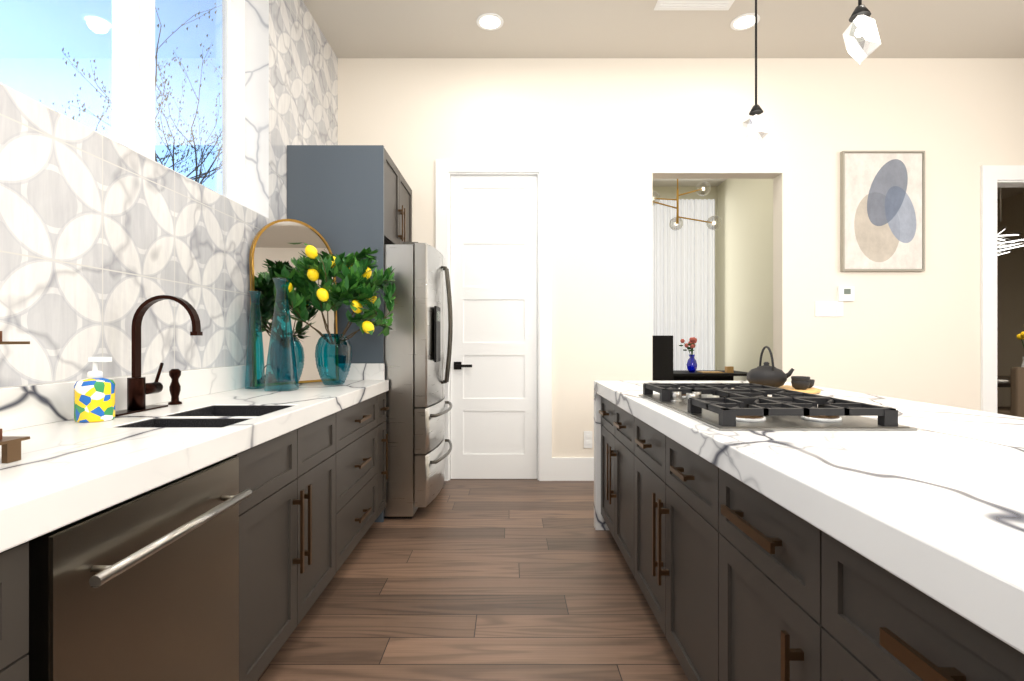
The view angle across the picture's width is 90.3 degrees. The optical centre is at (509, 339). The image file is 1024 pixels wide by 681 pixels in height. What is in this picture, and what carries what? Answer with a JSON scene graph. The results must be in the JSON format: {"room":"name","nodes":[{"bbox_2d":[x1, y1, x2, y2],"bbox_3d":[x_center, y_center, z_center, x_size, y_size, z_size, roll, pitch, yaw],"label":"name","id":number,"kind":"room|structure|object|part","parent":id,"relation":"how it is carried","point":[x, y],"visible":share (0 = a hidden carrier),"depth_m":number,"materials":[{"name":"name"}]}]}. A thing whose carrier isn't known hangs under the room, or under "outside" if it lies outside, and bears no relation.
{"room":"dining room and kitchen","nodes":[
{"label":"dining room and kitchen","id":0,"kind":"room"},
{"bbox_2d":[0,0,337,387],"bbox_3d":[-1.532,-0.590,0.200,0.200,3.520,8.400,0,0,0],"label":"tiled wall","id":1,"kind":"structure","parent":0,"point":[103,238],"depth_m":2.08,"materials":[{"name":"tile"}]},
{"bbox_2d":[0,365,245,428],"bbox_3d":[-1.420,0.195,1.334,0.021,0.120,3.868,0,0,0],"label":"backsplash","id":2,"kind":"structure","parent":1,"relation":"attached to","point":[20,406],"depth_m":1.59,"materials":[{"name":"white stone"}]},
{"bbox_2d":[287,145,411,260],"bbox_3d":[-1.120,-0.963,3.768,0.616,0.575,0.952,0,0,0],"label":"upper cabinet","id":3,"kind":"object","parent":1,"relation":"attached to","point":[356,197],"depth_m":3.27,"materials":[{"name":"grey wood"}]},
{"bbox_2d":[345,361,383,380],"bbox_3d":[-1.105,0.202,3.258,0.609,0.105,0.020,0,0,0],"label":"backsplash","id":4,"kind":"structure","parent":1,"relation":"attached to","point":[359,370],"depth_m":3.25,"materials":[{"name":"white stone"}]},
{"bbox_2d":[257,479,688,680],"bbox_3d":[3.330,1.195,2.500,9.940,0.050,13.200,0,0,0],"label":"floor","id":5,"kind":"structure","parent":0,"point":[494,580],"depth_m":2.26,"materials":[{"name":"brown wood"}]},
{"bbox_2d":[0,525,63,680],"bbox_3d":[-1.100,0.748,0.544,0.656,0.843,0.609,0,0,0],"label":"base cabinet","id":6,"kind":"object","parent":5,"relation":"on","point":[32,566],"depth_m":0.86,"materials":[{"name":"black wood"}]},
{"bbox_2d":[56,441,259,680],"bbox_3d":[-1.100,0.748,1.191,0.656,0.843,0.684,0,0,0],"label":"base cabinet","id":7,"kind":"object","parent":5,"relation":"on","point":[211,524],"depth_m":1.16,"materials":[{"name":"silver metal"}]},
{"bbox_2d":[0,456,252,680],"bbox_3d":[-0.788,0.745,1.157,0.143,0.830,0.595,0,0,0],"label":"dishwasher","id":8,"kind":"object","parent":7,"relation":"in","point":[143,585],"depth_m":1.08,"materials":[{"name":"silver metal"}]},
{"bbox_2d":[0,381,387,544],"bbox_3d":[-1.102,0.290,1.334,0.656,0.070,3.868,0,0,0],"label":"countertop","id":9,"kind":"structure","parent":7,"relation":"on","point":[65,469],"depth_m":1.27,"materials":[{"name":"white stone"}]},
{"bbox_2d":[0,331,29,462],"bbox_3d":[-1.198,0.093,0.970,0.325,0.322,0.260,0,0,0],"label":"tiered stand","id":10,"kind":"object","parent":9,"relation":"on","point":[10,448],"visible":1,"depth_m":1.06,"materials":[{"name":"brown wood"}]},
{"bbox_2d":[74,357,114,422],"bbox_3d":[-1.312,0.154,1.613,0.102,0.200,0.102,0,0,0],"label":"soap dispenser","id":11,"kind":"object","parent":9,"relation":"on","point":[94,395],"visible":1,"depth_m":1.58,"materials":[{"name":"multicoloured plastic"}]},
{"bbox_2d":[115,295,203,416],"bbox_3d":[-1.239,0.047,1.872,0.257,0.414,0.342,0,0,0],"label":"faucet","id":12,"kind":"object","parent":9,"relation":"on","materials":[{"name":"brown metal"}]},
{"bbox_2d":[188,405,279,412],"bbox_3d":[-1.005,0.380,1.860,0.332,0.243,0.302,0,0,0],"label":"sink","id":13,"kind":"object","parent":9,"relation":"in","point":[207,408],"depth_m":2.00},
{"bbox_2d":[245,291,264,388],"bbox_3d":[-1.335,-0.001,2.675,0.088,0.510,0.088,0,0,0],"label":"vase","id":14,"kind":"object","parent":9,"relation":"on","point":[255,374],"visible":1,"depth_m":2.65,"materials":[{"name":"teal glass"}]},
{"bbox_2d":[264,278,298,390],"bbox_3d":[-1.155,-0.029,2.585,0.146,0.565,0.146,0,0,0],"label":"vase","id":15,"kind":"object","parent":9,"relation":"on","point":[281,374],"visible":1,"depth_m":2.54,"materials":[{"name":"teal glass"}]},
{"bbox_2d":[249,219,337,382],"bbox_3d":[-1.248,-0.227,2.986,0.067,0.960,0.536,0,0,35],"label":"arched mirror","id":16,"kind":"object","parent":9,"relation":"on","point":[272,249],"visible":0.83,"depth_m":2.96,"materials":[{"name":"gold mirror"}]},
{"bbox_2d":[273,242,395,384],"bbox_3d":[-0.992,-0.126,2.895,0.618,0.760,0.610,0,0,0],"label":"vase","id":17,"kind":"object","parent":9,"relation":"on","point":[357,285],"visible":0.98,"depth_m":2.79,"materials":[{"name":"teal glass"}]},
{"bbox_2d":[260,409,343,675],"bbox_3d":[-1.100,0.748,1.893,0.656,0.843,0.854,0,0,0],"label":"base cabinet","id":18,"kind":"object","parent":5,"relation":"on","point":[302,467],"depth_m":1.88,"materials":[{"name":"black wood"}]},
{"bbox_2d":[344,393,383,561],"bbox_3d":[-1.100,0.748,2.675,0.656,0.843,0.825,0,0,0],"label":"base cabinet","id":19,"kind":"object","parent":5,"relation":"on","point":[363,420],"depth_m":2.74,"materials":[{"name":"black wood"}]},
{"bbox_2d":[384,389,388,508],"bbox_3d":[-1.100,0.748,3.153,0.656,0.843,0.226,0,0,0],"label":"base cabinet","id":20,"kind":"object","parent":5,"relation":"on","point":[385,408],"depth_m":3.22,"materials":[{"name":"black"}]},
{"bbox_2d":[384,242,452,518],"bbox_3d":[-0.913,0.264,3.763,0.977,1.812,0.915,0,0,0],"label":"fridge","id":21,"kind":"object","parent":5,"relation":"on","point":[416,374],"visible":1,"depth_m":3.31,"materials":[{"name":"silver metal"}]},
{"bbox_2d":[653,335,672,380],"bbox_3d":[1.601,0.559,5.963,0.622,1.219,0.626,0,0,0],"label":"office chair","id":22,"kind":"object","parent":5,"relation":"on","point":[662,357],"depth_m":5.65,"materials":[{"name":"black"}]},
{"bbox_2d":[673,370,747,380],"bbox_3d":[2.425,0.795,6.700,1.350,0.750,0.700,0,0,0],"label":"office desk","id":23,"kind":"object","parent":5,"relation":"on","point":[682,375],"visible":0.12,"depth_m":6.99,"materials":[{"name":"black wood"}]},
{"bbox_2d":[679,337,696,371],"bbox_3d":[2.321,0.191,6.618,0.249,0.457,0.140,0,0,0],"label":"vase","id":24,"kind":"object","parent":23,"relation":"on","point":[691,364],"visible":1,"depth_m":6.58,"materials":[{"name":"blue glass"}]},
{"bbox_2d":[697,366,733,372],"bbox_3d":[2.655,0.380,6.550,0.410,0.079,0.200,0,0,0],"label":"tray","id":25,"kind":"object","parent":23,"relation":"on","point":[729,369],"visible":1,"depth_m":6.50,"materials":[{"name":"brown wood"}]},
{"bbox_2d":[594,381,1023,680],"bbox_3d":[1.109,0.683,1.000,1.173,0.974,4.400,0,0,0],"label":"kitchen island","id":26,"kind":"object","parent":5,"relation":"on","point":[759,532],"visible":1,"depth_m":1.11,"materials":[{"name":"black"}]},
{"bbox_2d":[733,346,820,393],"bbox_3d":[1.336,0.141,2.560,0.390,0.225,0.390,0,0,0],"label":"tea set","id":27,"kind":"object","parent":26,"relation":"on","point":[766,374],"visible":0.81,"depth_m":2.52,"materials":[{"name":"black ceramic"}]},
{"bbox_2d":[638,383,917,430],"bbox_3d":[0.867,0.225,1.878,0.555,0.059,0.898,0,0,0],"label":"cooktop","id":28,"kind":"object","parent":26,"relation":"in","point":[713,406],"depth_m":1.56,"materials":[{"name":"black metal"}]},
{"bbox_2d":[997,376,1010,386],"bbox_3d":[5.375,0.795,5.475,1.850,0.750,1.050,0,0,0],"label":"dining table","id":29,"kind":"object","parent":5,"relation":"on","point":[1004,384],"visible":0.06,"depth_m":5.04,"materials":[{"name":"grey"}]},
{"bbox_2d":[997,332,1023,381],"bbox_3d":[5.229,0.116,5.333,1.069,0.606,0.330,0,0,-18],"label":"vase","id":30,"kind":"object","parent":29,"relation":"on","point":[1020,336],"visible":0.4,"depth_m":5.54,"materials":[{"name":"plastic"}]},
{"bbox_2d":[997,367,1023,416],"bbox_3d":[4.850,0.710,4.880,0.480,0.920,0.520,0,0,0],"label":"dining chair","id":31,"kind":"object","parent":5,"relation":"on","point":[1016,408],"visible":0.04,"depth_m":4.63,"materials":[{"name":"brown fabric"}]},
{"bbox_2d":[303,0,1023,199],"bbox_3d":[3.330,-2.390,2.500,9.940,0.080,13.200,0,0,0],"label":"ceiling","id":32,"kind":"structure","parent":0,"point":[645,29],"depth_m":3.86,"materials":[{"name":"beige paint"}]},
{"bbox_2d":[476,13,503,30],"bbox_3d":[-0.144,-2.346,3.760,0.200,0.007,0.200,0,0,0],"label":"recessed light","id":33,"kind":"object","parent":32,"relation":"in","point":[489,21],"visible":1,"depth_m":3.75,"materials":[{"name":"white"}]},
{"bbox_2d":[653,179,721,230],"bbox_3d":[1.990,-1.807,6.120,0.910,1.084,0.650,0,0,0],"label":"chandelier","id":34,"kind":"object","parent":32,"relation":"hanging from","point":[677,218],"visible":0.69,"depth_m":6.00,"materials":[{"name":"gold metal"}]},
{"bbox_2d":[654,0,734,9],"bbox_3d":[1.290,-2.344,3.480,0.529,0.012,0.280,0,0,0],"label":"ceiling vent","id":35,"kind":"object","parent":32,"relation":"in","point":[693,4],"visible":1,"depth_m":3.56,"materials":[{"name":"white"}]},
{"bbox_2d":[730,13,759,30],"bbox_3d":[1.738,-2.346,3.760,0.200,0.007,0.200,0,0,0],"label":"recessed light","id":36,"kind":"object","parent":32,"relation":"in","point":[743,22],"visible":0.88,"depth_m":3.75,"materials":[{"name":"white"}]},
{"bbox_2d":[742,0,768,143],"bbox_3d":[1.110,-1.615,2.294,0.120,1.470,0.120,0,0,0],"label":"pendant light","id":37,"kind":"object","parent":32,"relation":"hanging from","point":[756,128],"visible":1,"depth_m":2.28,"materials":[{"name":"glass"}]},
{"bbox_2d":[843,0,880,62],"bbox_3d":[1.110,-1.612,1.614,0.120,1.474,0.120,0,0,0],"label":"pendant light","id":38,"kind":"object","parent":32,"relation":"hanging from","point":[861,37],"visible":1,"depth_m":1.59,"materials":[{"name":"glass"}]},
{"bbox_2d":[338,58,1023,456],"bbox_3d":[3.334,-0.590,4.325,9.932,3.520,0.150,0,0,0],"label":"wall","id":39,"kind":"structure","parent":0,"point":[612,138],"depth_m":4.25,"materials":[{"name":"beige paint"}]},
{"bbox_2d":[451,175,536,478],"bbox_3d":[-0.131,-0.108,4.269,0.726,2.548,0.102,0,0,0],"label":"door","id":40,"kind":"structure","parent":39,"relation":"in","point":[494,337],"depth_m":4.29,"materials":[{"name":"white wood"}]},
{"bbox_2d":[436,159,551,480],"bbox_3d":[-0.131,-0.165,4.300,0.964,2.670,0.140,0,0,0],"label":"door frame","id":41,"kind":"structure","parent":39,"relation":"attached to","point":[446,169],"depth_m":4.23,"materials":[{"name":"white wood"}]},
{"bbox_2d":[552,457,593,480],"bbox_3d":[2.275,1.075,4.242,7.410,0.190,0.016,0,0,0],"label":"baseboard","id":42,"kind":"structure","parent":39,"relation":"attached to","point":[572,468],"depth_m":4.23,"materials":[{"name":"white wood"}]},
{"bbox_2d":[584,431,591,447],"bbox_3d":[0.655,0.830,4.245,0.070,0.140,0.009,0,0,0],"label":"electrical outlet plate","id":43,"kind":"object","parent":39,"relation":"attached to","point":[587,439],"visible":1,"depth_m":4.24,"materials":[{"name":"white plastic"}]},
{"bbox_2d":[815,301,842,315],"bbox_3d":[2.658,-0.262,4.244,0.225,0.116,0.011,0,0,0],"label":"switch plate","id":44,"kind":"object","parent":39,"relation":"attached to","point":[828,308],"visible":1,"depth_m":4.24,"materials":[{"name":"white plastic"}]},
{"bbox_2d":[838,286,853,300],"bbox_3d":[2.799,-0.386,4.237,0.125,0.121,0.024,0,0,0],"label":"thermostat","id":45,"kind":"object","parent":39,"relation":"attached to","point":[845,293],"visible":0.93,"depth_m":4.23,"materials":[{"name":"white plastic"}]},
{"bbox_2d":[840,151,924,271],"bbox_3d":[3.096,-1.067,4.230,0.679,0.993,0.038,0,0,0],"label":"picture","id":46,"kind":"object","parent":39,"relation":"attached to","point":[883,210],"depth_m":4.22},
{"bbox_3d":[3.096,-1.067,4.230,0.679,0.993,0.038,0,0,0],"label":"art picture","id":47,"kind":"part","parent":46,"relation":"part of"},
{"bbox_2d":[981,165,1023,412],"bbox_3d":[4.725,-0.140,4.315,1.590,2.620,0.170,0,0,0],"label":"trim","id":48,"kind":"structure","parent":39,"relation":"attached to","point":[994,178],"depth_m":4.23,"materials":[{"name":"white wood"}]},
{"bbox_2d":[653,186,716,369],"bbox_3d":[1.930,-0.590,7.875,2.460,3.520,0.150,0,0,0],"label":"wall","id":49,"kind":"structure","parent":0,"point":[668,192],"depth_m":7.80,"materials":[{"name":"beige paint"}]},
{"bbox_2d":[653,199,714,369],"bbox_3d":[2.510,-0.490,7.720,1.220,3.280,0.050,0,0,0],"label":"sheer curtain","id":50,"kind":"object","parent":49,"relation":"hanging from","point":[684,282],"visible":0.42,"depth_m":7.72,"materials":[{"name":"white fabric"}]},
{"bbox_2d":[717,179,772,380],"bbox_3d":[3.255,-0.590,6.175,0.150,3.520,3.550,0,0,0],"label":"wall","id":51,"kind":"structure","parent":0,"point":[744,280],"depth_m":6.89,"materials":[{"name":"beige paint"}]},
{"bbox_2d":[999,188,1001,221],"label":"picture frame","id":52,"kind":"object","parent":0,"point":[1000,189],"depth_m":5.49,"materials":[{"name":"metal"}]},
{"bbox_2d":[997,193,1023,406],"bbox_3d":[8.250,-0.590,6.695,0.100,3.520,4.590,0,0,0],"label":"wall","id":53,"kind":"structure","parent":0,"point":[1010,302],"depth_m":8.31,"materials":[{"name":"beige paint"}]},
{"bbox_2d":[997,227,1023,255],"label":"dining chandelier","id":54,"kind":"object","parent":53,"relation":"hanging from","point":[1014,243],"depth_m":5.49,"materials":[{"name":"silver metal"}]},
{"label":"outside","id":55,"kind":"structure","parent":0,"visible":0},
{"bbox_2d":[40,7,221,179],"bbox_3d":[-8.880,-3.664,12.995,7.150,10.292,6.914,0,0,0],"label":"tree","id":56,"kind":"object","parent":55,"point":[199,176],"depth_m":12.96,"materials":[{"name":"brown plant"}]},
{"bbox_2d":[62,36,221,183],"bbox_3d":[-8.652,-3.718,16.044,4.990,10.385,7.444,0,0,0],"label":"tree","id":57,"kind":"object","parent":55,"point":[212,137],"depth_m":14.15,"materials":[{"name":"brown plant"}]}
]}

